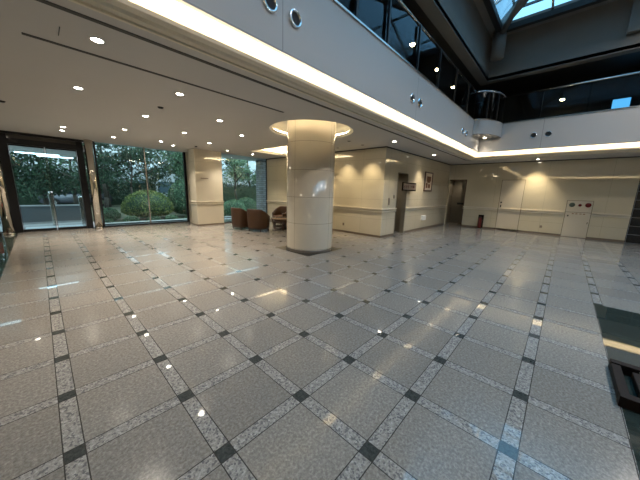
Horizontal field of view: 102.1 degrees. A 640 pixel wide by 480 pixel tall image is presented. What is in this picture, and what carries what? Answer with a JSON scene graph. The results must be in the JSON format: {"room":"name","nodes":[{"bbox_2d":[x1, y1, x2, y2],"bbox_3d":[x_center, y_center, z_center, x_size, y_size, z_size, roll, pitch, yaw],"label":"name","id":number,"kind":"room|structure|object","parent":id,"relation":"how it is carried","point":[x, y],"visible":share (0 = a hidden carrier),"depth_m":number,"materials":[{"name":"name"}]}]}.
{"room":"lobby","nodes":[
{"label":"lobby","id":0,"kind":"room"},
{"bbox_2d":[8,145,84,156],"bbox_3d":[-10.303,-3.236,9.001,3.450,0.140,2.900,11,15,42],"label":"ceiling","id":1,"kind":"structure","parent":0,"point":[62,152],"depth_m":9.20,"materials":[{"name":"white paint"}]},
{"bbox_2d":[12,149,59,155],"bbox_3d":[-10.483,-3.231,9.591,0.140,0.100,1.200,11,15,42],"label":"tube light","id":2,"kind":"object","parent":1,"relation":"attached to","point":[13,150],"visible":1,"depth_m":9.51,"materials":[{"name":"white plastic"}]},
{"bbox_2d":[36,154,73,158],"bbox_3d":[-10.797,-3.422,10.552,0.140,0.100,1.100,11,15,42],"label":"tube light","id":3,"kind":"object","parent":1,"relation":"attached to","point":[59,156],"visible":0.84,"depth_m":10.61,"materials":[{"name":"white plastic"}]},
{"bbox_2d":[185,152,191,221],"bbox_3d":[-5.164,-2.260,11.265,1.000,2.980,0.860,11,15,42],"label":"wall","id":4,"kind":"structure","parent":0,"point":[186,153],"depth_m":11.11,"materials":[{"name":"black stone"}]},
{"bbox_2d":[92,141,189,226],"bbox_3d":[-6.784,-2.084,10.152,0.100,2.960,3.000,11,15,42],"label":"window","id":5,"kind":"structure","parent":4,"relation":"in","point":[183,153],"depth_m":10.20,"materials":[{"name":"black metal"}]},
{"bbox_2d":[188,148,223,223],"bbox_3d":[-4.667,-2.130,10.654,0.580,2.980,1.090,11,15,42],"label":"wall pillar","id":6,"kind":"structure","parent":0,"point":[202,163],"depth_m":10.38,"materials":[{"name":"beige paint"}]},
{"bbox_2d":[190,200,223,203],"bbox_3d":[-4.675,-1.571,10.732,0.630,0.117,1.160,11,15,42],"label":"trim","id":7,"kind":"structure","parent":6,"relation":"attached to","point":[194,202],"depth_m":10.46,"materials":[{"name":"beige wood"}]},
{"bbox_2d":[192,223,224,225],"bbox_3d":[-4.702,-0.695,10.921,0.595,0.060,1.120,11,15,42],"label":"baseboard","id":8,"kind":"structure","parent":6,"relation":"attached to","point":[192,223],"depth_m":10.62,"materials":[{"name":"brown stone"}]},
{"bbox_2d":[0,219,639,479],"bbox_3d":[2.420,0.568,5.798,24.400,0.120,17.600,11,15,42],"label":"floor","id":9,"kind":"structure","parent":0,"point":[183,350],"depth_m":2.43,"materials":[{"name":"stone"}]},
{"bbox_2d":[0,157,15,234],"bbox_3d":[-9.142,-1.621,7.370,0.260,2.960,0.260,11,15,42],"label":"column","id":10,"kind":"structure","parent":9,"relation":"on","point":[6,219],"depth_m":7.46,"materials":[{"name":"beige stone"}]},
{"bbox_2d":[0,130,93,232],"bbox_3d":[-8.641,-1.784,8.305,0.270,2.960,1.870,11,15,42],"label":"door","id":11,"kind":"structure","parent":9,"relation":"on","point":[7,138],"depth_m":7.95,"materials":[{"name":"black metal"}]},
{"bbox_2d":[48,191,57,225],"bbox_3d":[-9.743,-1.154,9.435,0.140,1.250,0.140,11,15,42],"label":"steel post","id":12,"kind":"object","parent":9,"relation":"on","point":[49,194],"visible":0.89,"depth_m":9.40,"materials":[{"name":"grey metal"}]},
{"bbox_2d":[26,224,82,229],"bbox_3d":[-9.162,-0.428,8.987,1.160,0.012,1.420,11,15,42],"label":"entrance mat","id":13,"kind":"object","parent":9,"relation":"on","point":[77,224],"visible":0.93,"depth_m":9.15,"materials":[{"name":"white"}]},
{"bbox_2d":[78,196,85,223],"bbox_3d":[-9.211,-1.162,10.012,0.140,1.080,0.140,11,15,42],"label":"steel post","id":14,"kind":"object","parent":9,"relation":"on","point":[79,197],"visible":0.76,"depth_m":9.97,"materials":[{"name":"grey metal"}]},
{"bbox_2d":[83,139,103,228],"bbox_3d":[-7.739,-1.862,8.845,0.260,2.960,0.260,11,15,42],"label":"column","id":15,"kind":"structure","parent":9,"relation":"on","point":[88,144],"depth_m":8.77,"materials":[{"name":"beige stone"}]},
{"bbox_2d":[231,207,247,229],"bbox_3d":[-2.992,-0.842,9.936,0.750,0.810,0.735,10,14,37],"label":"armchair","id":16,"kind":"object","parent":9,"relation":"on","point":[238,215],"visible":0.75,"depth_m":9.61,"materials":[{"name":"brown leather"}]},
{"bbox_2d":[247,209,269,231],"bbox_3d":[-2.263,-0.744,9.524,0.750,0.810,0.735,6,11,21],"label":"armchair","id":17,"kind":"object","parent":9,"relation":"on","point":[257,219],"visible":1,"depth_m":9.22,"materials":[{"name":"brown leather"}]},
{"bbox_2d":[271,216,286,229],"bbox_3d":[-1.407,-0.656,10.151,1.040,0.450,1.040,11,15,42],"label":"table","id":18,"kind":"object","parent":9,"relation":"on","point":[283,219],"visible":0.64,"depth_m":9.83,"materials":[{"name":"red wood"}]},
{"bbox_2d":[272,206,286,225],"bbox_3d":[-1.651,-1.036,11.150,0.750,0.810,0.735,7,12,27],"label":"armchair","id":19,"kind":"object","parent":9,"relation":"on","point":[281,210],"visible":0.48,"depth_m":11.28,"materials":[{"name":"brown leather"}]},
{"bbox_2d":[286,120,335,253],"bbox_3d":[-0.243,-1.437,6.611,1.212,3.370,1.212,11,15,42],"label":"round column","id":20,"kind":"structure","parent":9,"relation":"on","point":[310,143],"depth_m":6.13,"materials":[{"name":"beige stone"}]},
{"bbox_2d":[476,215,483,228],"bbox_3d":[7.477,-0.862,12.086,0.222,0.620,0.230,11,15,42],"label":"fire extinguisher","id":21,"kind":"object","parent":9,"relation":"on","point":[480,217],"visible":0.98,"depth_m":12.06,"materials":[{"name":"red metal"}]},
{"bbox_2d":[608,358,639,413],"bbox_3d":[2.765,1.224,1.847,0.900,0.085,0.630,11,15,42],"label":"wooden stand","id":22,"kind":"object","parent":9,"relation":"on","point":[618,369],"visible":1,"depth_m":2.08,"materials":[{"name":"brown wood"}]},
{"bbox_2d":[0,0,639,164],"bbox_3d":[3.100,-2.471,4.411,22.450,0.515,17.250,11,15,42],"label":"ceiling","id":23,"kind":"structure","parent":0,"point":[38,78],"depth_m":4.28,"materials":[{"name":"white paint"}]},
{"bbox_2d":[89,36,104,43],"bbox_3d":[-2.266,-2.031,2.630,0.128,0.008,0.128,11,15,42],"label":"recessed light","id":24,"kind":"object","parent":23,"relation":"in","point":[92,38],"visible":1,"depth_m":2.63,"materials":[{"name":"white plastic"}]},
{"bbox_2d":[21,32,283,112],"bbox_3d":[-1.815,-2.228,3.725,0.045,0.007,3.280,11,15,42],"label":"air slot","id":25,"kind":"object","parent":23,"relation":"attached to","point":[25,34],"visible":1,"depth_m":3.20,"materials":[{"name":"grey metal"}]},
{"bbox_2d":[36,0,464,159],"bbox_3d":[1.516,-2.575,6.038,0.055,0.007,13.790,11,15,42],"label":"air slot","id":26,"kind":"object","parent":23,"relation":"attached to","point":[41,1],"visible":1,"depth_m":2.88,"materials":[{"name":"grey metal"}]},
{"bbox_2d":[267,148,381,234],"bbox_3d":[-0.275,-2.026,10.748,6.289,2.980,0.150,11,15,42],"label":"wall","id":27,"kind":"structure","parent":0,"point":[357,173],"depth_m":9.36,"materials":[{"name":"beige paint"}]},
{"bbox_2d":[224,160,266,222],"bbox_3d":[-3.423,-2.340,11.994,0.060,2.960,2.590,11,15,42],"label":"window","id":28,"kind":"structure","parent":27,"relation":"in","point":[266,160],"depth_m":12.70,"materials":[{"name":"black metal"}]},
{"bbox_2d":[266,200,381,211],"bbox_3d":[-0.296,-1.448,10.723,6.460,0.117,0.050,11,15,42],"label":"trim","id":29,"kind":"structure","parent":27,"relation":"attached to","point":[268,201],"depth_m":9.42,"materials":[{"name":"beige wood"}]},
{"bbox_2d":[270,219,379,237],"bbox_3d":[-0.310,-0.578,10.906,6.452,0.075,0.012,11,15,42],"label":"baseboard","id":30,"kind":"structure","parent":27,"relation":"attached to","point":[345,231],"depth_m":9.39,"materials":[{"name":"brown stone"}]},
{"bbox_2d":[266,146,450,164],"bbox_3d":[1.942,-3.804,12.636,6.470,0.030,6.380,11,15,42],"label":"trim","id":31,"kind":"structure","parent":27,"relation":"attached to","point":[384,146],"depth_m":9.29,"materials":[{"name":"grey paint"}]},
{"bbox_2d":[186,0,479,151],"bbox_3d":[1.844,-3.167,5.491,0.030,0.960,12.910,11,15,42],"label":"wall","id":32,"kind":"structure","parent":0,"point":[330,40],"depth_m":3.96,"materials":[{"name":"white paint"}]},
{"bbox_2d":[263,0,277,13],"bbox_3d":[-0.561,-2.697,2.929,0.030,0.200,0.200,11,15,42],"label":"air nozzle","id":33,"kind":"object","parent":32,"relation":"attached to","point":[271,6],"visible":1,"depth_m":2.95,"materials":[{"name":"silver metal"}]},
{"bbox_2d":[289,8,301,28],"bbox_3d":[-0.301,-2.741,3.202,0.030,0.200,0.200,11,15,42],"label":"air nozzle","id":34,"kind":"object","parent":32,"relation":"attached to","point":[295,19],"visible":1,"depth_m":3.20,"materials":[{"name":"silver metal"}]},
{"bbox_2d":[68,0,639,159],"bbox_3d":[6.446,-1.575,1.377,13.250,0.100,13.590,11,15,42],"label":"trim","id":35,"kind":"structure","parent":32,"relation":"attached to","point":[126,11],"depth_m":3.03,"materials":[{"name":"beige"}]},
{"bbox_2d":[176,0,639,152],"bbox_3d":[6.548,-1.739,1.254,12.986,0.018,12.922,11,15,42],"label":"trim","id":36,"kind":"structure","parent":32,"relation":"attached to","point":[194,7],"depth_m":3.39,"materials":[{"name":"grey paint"}]},
{"bbox_2d":[410,93,414,102],"bbox_3d":[2.031,-3.103,5.664,0.030,0.200,0.200,11,15,42],"label":"air nozzle","id":37,"kind":"object","parent":32,"relation":"attached to","point":[412,96],"visible":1,"depth_m":5.66,"materials":[{"name":"silver metal"}]},
{"bbox_2d":[418,98,421,107],"bbox_3d":[2.304,-3.150,5.952,0.030,0.200,0.200,11,15,42],"label":"air nozzle","id":38,"kind":"object","parent":32,"relation":"attached to","point":[419,99],"visible":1,"depth_m":5.96,"materials":[{"name":"silver"}]},
{"bbox_2d":[394,174,403,230],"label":"door","id":39,"kind":"structure","parent":0,"point":[401,176],"depth_m":10.39,"materials":[{"name":"brown"}]},
{"bbox_2d":[376,147,450,235],"bbox_3d":[4.245,-1.925,10.879,0.150,2.980,6.500,11,15,42],"label":"wall","id":40,"kind":"structure","parent":0,"point":[393,161],"depth_m":10.10,"materials":[{"name":"beige paint"}]},
{"bbox_2d":[393,172,408,232],"bbox_3d":[2.923,-1.331,9.572,0.166,2.230,0.810,11,15,42],"label":"door frame","id":41,"kind":"structure","parent":40,"relation":"in","point":[404,193],"depth_m":9.82,"materials":[{"name":"brown wood"}]},
{"bbox_2d":[402,182,415,190],"bbox_3d":[3.240,-1.962,9.536,0.171,0.300,1.120,11,15,42],"label":"door sign","id":42,"kind":"object","parent":40,"relation":"attached to","point":[406,186],"visible":1,"depth_m":9.40,"materials":[{"name":"brown wood"}]},
{"bbox_2d":[380,223,443,237],"bbox_3d":[4.208,-0.477,11.038,0.012,0.075,6.362,11,15,42],"label":"baseboard","id":43,"kind":"structure","parent":40,"relation":"attached to","point":[391,234],"depth_m":10.66,"materials":[{"name":"brown stone"}]},
{"bbox_2d":[382,205,446,211],"bbox_3d":[4.244,-1.347,10.857,0.050,0.117,6.370,11,15,42],"label":"trim","id":44,"kind":"structure","parent":40,"relation":"attached to","point":[437,206],"depth_m":10.40,"materials":[{"name":"beige wood"}]},
{"bbox_2d":[423,171,432,191],"bbox_3d":[4.636,-2.484,11.041,0.030,0.800,0.840,11,15,42],"label":"framed picture","id":45,"kind":"object","parent":40,"relation":"attached to","point":[428,181],"visible":1,"depth_m":11.02,"materials":[{"name":"paper"}]},
{"bbox_2d":[446,181,465,224],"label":"door","id":46,"kind":"structure","parent":0,"point":[456,186],"depth_m":14.00,"materials":[{"name":"brown"}]},
{"bbox_2d":[453,180,466,224],"bbox_3d":[7.049,-1.855,12.935,1.090,2.230,0.620,11,15,42],"label":"door frame","id":47,"kind":"structure","parent":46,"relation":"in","point":[464,184],"depth_m":13.08,"materials":[{"name":"red wood"}]},
{"bbox_2d":[472,120,502,136],"bbox_3d":[6.111,-4.039,9.420,0.680,0.480,1.150,11,15,42],"label":"wall","id":48,"kind":"structure","parent":0,"point":[493,127],"depth_m":9.17,"materials":[{"name":"grey paint"}]},
{"bbox_2d":[472,118,502,139],"bbox_3d":[6.109,-4.046,9.405,0.694,0.520,1.173,11,15,42],"label":"trim","id":49,"kind":"structure","parent":48,"relation":"attached to","point":[479,136],"depth_m":9.38,"materials":[{"name":"silver metal"}]},
{"bbox_2d":[477,90,505,119],"bbox_3d":[6.158,-4.752,9.220,1.332,0.938,0.282,-2,11,-17],"label":"glass balustrade","id":50,"kind":"object","parent":49,"relation":"on","point":[489,91],"visible":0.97,"depth_m":9.06,"materials":[{"name":"silver metal"}]},
{"bbox_2d":[337,0,639,105],"bbox_3d":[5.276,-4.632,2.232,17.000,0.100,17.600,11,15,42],"label":"window","id":51,"kind":"structure","parent":0,"point":[373,13],"depth_m":8.30,"materials":[{"name":"black"}]},
{"bbox_2d":[415,0,639,85],"bbox_3d":[6.543,-5.066,0.713,13.250,1.630,13.450,11,15,42],"label":"wall","id":52,"kind":"structure","parent":0,"point":[602,28],"depth_m":8.05,"materials":[{"name":"paint"}]},
{"bbox_2d":[494,0,570,21],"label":"window","id":53,"kind":"structure","parent":52,"relation":"in","point":[504,7],"depth_m":8.11,"materials":[{"name":"blue glass"}]},
{"bbox_2d":[483,0,606,32],"bbox_3d":[4.856,-6.064,2.745,6.760,0.160,11.140,11,15,42],"label":"trim","id":54,"kind":"structure","parent":52,"relation":"attached to","point":[490,6],"depth_m":7.98,"materials":[{"name":"black"}]},
{"bbox_2d":[444,157,639,239],"bbox_3d":[8.709,-1.835,11.062,6.140,2.980,0.150,11,15,42],"label":"wall","id":55,"kind":"structure","parent":0,"point":[612,184],"depth_m":10.31,"materials":[{"name":"beige paint"}]},
{"bbox_2d":[495,180,525,230],"bbox_3d":[8.316,-1.507,11.342,0.830,2.210,0.062,11,15,42],"label":"door","id":56,"kind":"structure","parent":55,"relation":"in","point":[510,200],"depth_m":11.34,"materials":[{"name":"beige"}]},
{"bbox_2d":[461,224,624,242],"bbox_3d":[8.905,-0.340,11.007,5.340,0.075,0.012,11,15,42],"label":"baseboard","id":57,"kind":"structure","parent":55,"relation":"attached to","point":[604,239],"depth_m":10.61,"materials":[{"name":"brown stone"}]},
{"bbox_2d":[463,206,630,217],"bbox_3d":[8.917,-1.211,10.828,5.340,0.117,0.050,11,15,42],"label":"trim","id":58,"kind":"structure","parent":55,"relation":"attached to","point":[467,207],"depth_m":10.45,"materials":[{"name":"beige wood"}]},
{"bbox_2d":[455,156,639,164],"bbox_3d":[8.698,-3.251,10.716,6.110,0.030,0.030,11,15,42],"label":"trim","id":59,"kind":"structure","parent":55,"relation":"attached to","point":[634,156],"depth_m":10.19,"materials":[{"name":"grey"}]},
{"bbox_2d":[561,200,593,237],"bbox_3d":[9.883,-0.799,9.960,0.730,1.420,0.069,11,15,42],"label":"cabinet","id":60,"kind":"object","parent":55,"relation":"attached to","point":[577,215],"visible":0.99,"depth_m":9.96,"materials":[{"name":"beige metal"}]},
{"bbox_2d":[624,181,639,243],"bbox_3d":[12.557,-1.057,7.532,4.420,2.980,0.150,11,15,42],"label":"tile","id":61,"kind":"structure","parent":55,"relation":"attached to","point":[633,230],"depth_m":9.01,"materials":[{"name":"black tile"}]},
{"bbox_2d":[473,0,617,39],"bbox_3d":[5.985,-5.603,-0.163,13.050,0.120,15.350,11,15,42],"label":"ceiling","id":62,"kind":"structure","parent":0,"point":[480,5],"depth_m":8.20,"materials":[{"name":"paint"}]},
{"bbox_2d":[494,0,554,26],"bbox_3d":[4.879,-6.882,2.589,6.685,1.634,11.070,11,15,42],"label":"frame","id":63,"kind":"object","parent":62,"relation":"attached to","point":[524,4],"visible":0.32,"depth_m":7.97,"materials":[{"name":"paint"}]},
{"bbox_2d":[490,0,523,61],"bbox_3d":[5.946,-6.761,8.100,0.398,1.109,2.355,5,11,18],"label":"strut","id":64,"kind":"object","parent":63,"relation":"attached to","point":[499,39],"visible":0.93,"depth_m":8.86,"materials":[{"name":"paint"}]},
{"bbox_2d":[460,74,639,122],"bbox_3d":[5.254,-3.841,2.382,17.000,1.710,17.600,11,15,42],"label":"wall","id":65,"kind":"structure","parent":0,"point":[526,106],"depth_m":10.18,"materials":[{"name":"black glass"}]},
{"bbox_2d":[409,34,415,46],"bbox_3d":[2.402,-5.165,6.683,0.170,0.290,0.170,11,15,42],"label":"lamp","id":66,"kind":"object","parent":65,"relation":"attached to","point":[412,43],"visible":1,"depth_m":6.66,"materials":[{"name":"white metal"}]},
{"bbox_2d":[333,0,639,123],"bbox_3d":[6.536,-2.707,1.106,13.090,0.030,13.130,11,15,42],"label":"trim","id":67,"kind":"structure","parent":65,"relation":"attached to","point":[335,1],"depth_m":5.60,"materials":[{"name":"silver metal"}]},
{"bbox_2d":[354,0,476,111],"bbox_3d":[1.495,-4.070,4.946,0.100,0.938,11.600,11,15,42],"label":"glass balustrade","id":68,"kind":"object","parent":67,"relation":"on","point":[421,28],"visible":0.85,"depth_m":5.61,"materials":[{"name":"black metal"}]},
{"bbox_2d":[506,71,639,117],"bbox_3d":[9.699,-4.205,6.861,7.962,0.938,0.090,11,15,42],"label":"glass balustrade","id":69,"kind":"object","parent":67,"relation":"on","point":[632,73],"visible":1,"depth_m":8.14,"materials":[{"name":"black metal"}]},
{"bbox_2d":[609,96,632,108],"bbox_3d":[10.230,-4.646,8.795,0.500,0.370,0.070,11,15,42],"label":"window","id":70,"kind":"structure","parent":65,"relation":"in","point":[624,101],"depth_m":8.77,"materials":[{"name":"blue glass"}]},
{"bbox_2d":[478,107,639,151],"bbox_3d":[10.980,-2.969,5.787,12.950,0.960,0.030,11,15,42],"label":"wall","id":71,"kind":"structure","parent":0,"point":[618,125],"depth_m":8.37,"materials":[{"name":"white paint"}]},
{"bbox_2d":[530,132,536,137],"bbox_3d":[7.434,-3.648,9.004,0.200,0.200,0.030,11,15,42],"label":"air nozzle","id":72,"kind":"object","parent":71,"relation":"attached to","point":[534,134],"visible":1,"depth_m":9.01,"materials":[{"name":"black"}]},
{"bbox_2d":[544,131,551,136],"bbox_3d":[7.719,-3.591,8.743,0.200,0.200,0.030,11,15,42],"label":"air nozzle","id":73,"kind":"object","parent":71,"relation":"attached to","point":[547,133],"visible":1,"depth_m":8.75,"materials":[{"name":"black"}]},
{"bbox_2d":[626,0,639,35],"bbox_3d":[8.867,-6.337,7.154,0.350,1.010,0.220,11,15,42],"label":"wall","id":74,"kind":"structure","parent":0,"point":[633,27],"depth_m":7.17,"materials":[{"name":"paint"}]},
{"label":"outside","id":75,"kind":"structure","parent":0,"visible":0},
{"bbox_2d":[91,205,228,221],"bbox_3d":[-21.950,-4.616,30.474,49.550,0.220,75.000,11,15,42],"label":"ground","id":76,"kind":"structure","parent":75,"point":[117,207],"depth_m":14.45,"materials":[{"name":"soil"}]},
{"bbox_2d":[31,157,105,203],"bbox_3d":[-15.494,-4.733,15.667,3.882,5.900,4.445,11,15,42],"label":"tree","id":77,"kind":"object","parent":76,"relation":"on","point":[75,200],"visible":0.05,"depth_m":15.79,"materials":[{"name":"green plant"}]},
{"bbox_2d":[32,144,111,207],"bbox_3d":[-12.351,-4.301,14.063,3.849,5.819,3.883,0,11,-8],"label":"tree","id":78,"kind":"object","parent":76,"relation":"on","point":[106,201],"visible":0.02,"depth_m":13.98,"materials":[{"name":"green plant"}]},
{"bbox_2d":[17,174,159,204],"bbox_3d":[-20.356,-3.693,19.377,1.204,2.474,14.920,11,15,42],"label":"hedge","id":79,"kind":"object","parent":76,"relation":"on","point":[22,201],"visible":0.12,"depth_m":20.14,"materials":[{"name":"green plant"}]},
{"bbox_2d":[61,143,127,185],"bbox_3d":[-10.850,-3.094,12.162,2.734,4.248,3.081,-2,11,-16],"label":"tree","id":80,"kind":"object","parent":76,"relation":"on","point":[108,159],"visible":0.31,"depth_m":12.47,"materials":[{"name":"green plant"}]},
{"bbox_2d":[75,156,139,206],"bbox_3d":[-16.092,-4.575,19.863,4.144,4.003,4.158,-2,11,-20],"label":"tree","id":81,"kind":"object","parent":76,"relation":"on","point":[112,184],"visible":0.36,"depth_m":19.69,"materials":[{"name":"green plant"}]},
{"bbox_2d":[104,218,114,222],"bbox_3d":[-9.276,-0.814,11.181,0.436,0.262,0.646,11,15,42],"label":"shrub","id":82,"kind":"object","parent":76,"relation":"on","point":[108,220],"visible":0.43,"depth_m":11.17,"materials":[{"name":"green plant"}]},
{"bbox_2d":[103,207,120,219],"bbox_3d":[-9.870,-1.203,12.050,0.983,0.634,0.983,11,15,42],"label":"shrub","id":83,"kind":"object","parent":76,"relation":"on","point":[111,213],"visible":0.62,"depth_m":11.90,"materials":[{"name":"green plant"}]},
{"bbox_2d":[98,144,162,193],"bbox_3d":[-9.799,-3.622,13.398,1.892,4.871,2.906,6,11,20],"label":"tree","id":84,"kind":"object","parent":76,"relation":"on","point":[125,153],"visible":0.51,"depth_m":13.40,"materials":[{"name":"green plant"}]},
{"bbox_2d":[123,216,139,221],"bbox_3d":[-8.633,-0.962,11.848,0.427,0.332,0.643,11,15,42],"label":"shrub","id":85,"kind":"object","parent":76,"relation":"on","point":[128,218],"visible":0.84,"depth_m":11.74,"materials":[{"name":"green plant"}]},
{"bbox_2d":[97,144,174,189],"bbox_3d":[-11.068,-5.148,16.674,4.419,6.603,4.843,0,11,-9],"label":"tree","id":86,"kind":"object","parent":76,"relation":"on","point":[97,144],"visible":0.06,"depth_m":16.05,"materials":[{"name":"green plant"}]},
{"bbox_2d":[20,163,255,195],"bbox_3d":[-23.514,-6.591,30.943,6.060,3.400,38.000,11,15,42],"label":"office building","id":87,"kind":"structure","parent":76,"relation":"on","point":[162,189],"depth_m":31.41,"materials":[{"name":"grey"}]},
{"bbox_2d":[117,149,171,196],"bbox_3d":[-14.853,-5.336,22.358,2.936,4.638,4.877,2,11,2],"label":"tree","id":88,"kind":"object","parent":76,"relation":"on","point":[153,173],"visible":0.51,"depth_m":22.02,"materials":[{"name":"green plant"}]},
{"bbox_2d":[120,190,173,217],"bbox_3d":[-8.726,-1.835,13.149,1.611,1.430,2.396,11,15,42],"label":"shrub","id":89,"kind":"object","parent":76,"relation":"on","point":[137,206],"visible":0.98,"depth_m":12.70,"materials":[{"name":"green plant"}]},
{"bbox_2d":[146,216,160,220],"bbox_3d":[-8.028,-1.035,12.486,0.430,0.279,0.644,11,15,42],"label":"shrub","id":90,"kind":"object","parent":76,"relation":"on","point":[152,217],"visible":0.62,"depth_m":12.42,"materials":[{"name":"green plant"}]},
{"bbox_2d":[105,217,230,225],"bbox_3d":[-3.598,-1.398,15.294,0.150,0.130,14.500,11,15,42],"label":"kerb","id":91,"kind":"object","parent":76,"relation":"on","point":[224,217],"depth_m":11.16,"materials":[{"name":"stone"}]},
{"bbox_2d":[105,216,230,223],"bbox_3d":[-3.981,-1.446,15.650,0.900,0.070,14.500,11,15,42],"label":"gravel strip","id":92,"kind":"object","parent":76,"relation":"on","point":[224,216],"visible":0.02,"depth_m":11.68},
{"bbox_2d":[156,150,183,180],"bbox_3d":[-8.628,-4.084,16.291,2.842,4.781,3.174,11,15,42],"label":"tree","id":93,"kind":"object","parent":76,"relation":"on","point":[178,168],"visible":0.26,"depth_m":15.55,"materials":[{"name":"green plant"}]},
{"bbox_2d":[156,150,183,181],"bbox_3d":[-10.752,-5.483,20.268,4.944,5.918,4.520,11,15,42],"label":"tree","id":94,"kind":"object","parent":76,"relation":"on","point":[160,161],"visible":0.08,"depth_m":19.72,"materials":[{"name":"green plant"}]},
{"bbox_2d":[165,215,177,218],"bbox_3d":[-7.499,-1.144,13.052,0.424,0.295,0.659,11,15,42],"label":"shrub","id":95,"kind":"object","parent":76,"relation":"on","point":[169,216],"visible":0.8,"depth_m":12.95,"materials":[{"name":"green plant"}]},
{"bbox_2d":[167,179,186,213],"bbox_3d":[-7.624,-2.453,14.648,1.684,2.044,1.988,11,15,42],"label":"shrub","id":96,"kind":"object","parent":76,"relation":"on","point":[176,194],"visible":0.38,"depth_m":14.01,"materials":[{"name":"green plant"}]},
{"bbox_2d":[223,199,246,215],"bbox_3d":[-5.162,-1.952,15.514,1.266,1.020,1.568,11,15,42],"label":"shrub","id":97,"kind":"object","parent":76,"relation":"on","point":[234,203],"visible":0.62,"depth_m":15.14,"materials":[{"name":"green plant"}]},
{"bbox_2d":[222,157,250,199],"bbox_3d":[-5.764,-4.232,17.959,2.685,4.599,2.996,11,15,42],"label":"tree","id":98,"kind":"object","parent":76,"relation":"on","point":[237,162],"visible":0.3,"depth_m":17.97,"materials":[{"name":"green plant"}]},
{"bbox_2d":[221,157,255,186],"bbox_3d":[-6.059,-5.380,20.924,3.908,5.722,4.137,11,15,42],"label":"tree","id":99,"kind":"object","parent":76,"relation":"on","point":[249,173],"visible":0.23,"depth_m":20.40,"materials":[{"name":"green plant"}]},
{"bbox_2d":[222,160,254,187],"bbox_3d":[-8.993,-6.213,27.291,5.284,4.830,4.302,11,14,39],"label":"tree","id":100,"kind":"object","parent":76,"relation":"on","point":[226,164],"visible":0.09,"depth_m":26.92,"materials":[{"name":"green plant"}]},
{"bbox_2d":[223,183,256,206],"bbox_3d":[-6.101,-3.400,20.462,0.960,2.209,10.096,11,15,42],"label":"hedge","id":101,"kind":"object","parent":76,"relation":"on","point":[228,192],"visible":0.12,"depth_m":19.89,"materials":[{"name":"green plant"}]},
{"bbox_2d":[238,197,256,209],"bbox_3d":[-4.864,-2.272,16.975,1.298,1.127,1.691,11,15,42],"label":"shrub","id":102,"kind":"object","parent":76,"relation":"on","point":[249,204],"visible":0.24,"depth_m":16.69,"materials":[{"name":"green plant"}]},
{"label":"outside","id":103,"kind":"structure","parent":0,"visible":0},
{"bbox_3d":[-20.447,-1.172,11.896,17.600,0.030,13.500,11,15,42],"label":"gravel drive","id":104,"kind":"object","parent":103,"visible":0},
{"bbox_2d":[15,165,30,197],"bbox_3d":[-21.171,-4.667,15.704,4.191,5.454,4.440,1,11,-1],"label":"tree","id":105,"kind":"object","parent":104,"relation":"on","point":[27,192],"visible":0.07,"depth_m":17.36,"materials":[{"name":"green plant"}]},
{"bbox_2d":[10,152,57,200],"bbox_3d":[-14.601,-3.495,11.608,4.077,5.047,3.475,1,11,-5],"label":"tree","id":106,"kind":"object","parent":104,"relation":"on","point":[18,183],"visible":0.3,"depth_m":12.16,"materials":[{"name":"green plant"}]},
{"bbox_2d":[0,204,81,225],"bbox_3d":[-11.252,-1.031,10.576,0.270,0.790,2.810,11,15,42],"label":"wall","id":107,"kind":"structure","parent":104,"relation":"on","point":[31,214],"depth_m":10.55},
{"bbox_2d":[9,152,88,204],"bbox_3d":[-14.139,-3.439,13.445,4.479,4.251,4.129,11,15,42],"label":"tree","id":108,"kind":"object","parent":104,"relation":"on","point":[38,169],"visible":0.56,"depth_m":12.96,"materials":[{"name":"green plant"}]},
{"bbox_2d":[38,188,112,205],"bbox_3d":[-18.291,-3.267,19.468,1.660,1.378,4.029,11,15,42],"label":"parked car","id":109,"kind":"object","parent":104,"relation":"on","point":[68,198],"visible":0.32,"depth_m":18.52,"materials":[{"name":"grey paint"}]},
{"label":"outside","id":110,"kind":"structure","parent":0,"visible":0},
{"bbox_3d":[-2.797,-1.212,14.563,2.050,0.080,14.500,11,15,42],"label":"path","id":111,"kind":"object","parent":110,"visible":0},
{"bbox_2d":[255,160,265,211],"bbox_3d":[-2.918,-2.495,13.288,0.420,3.070,0.580,11,15,42],"label":"stone pier","id":112,"kind":"structure","parent":111,"relation":"on","point":[260,164],"depth_m":13.01,"materials":[{"name":"grey stone"}]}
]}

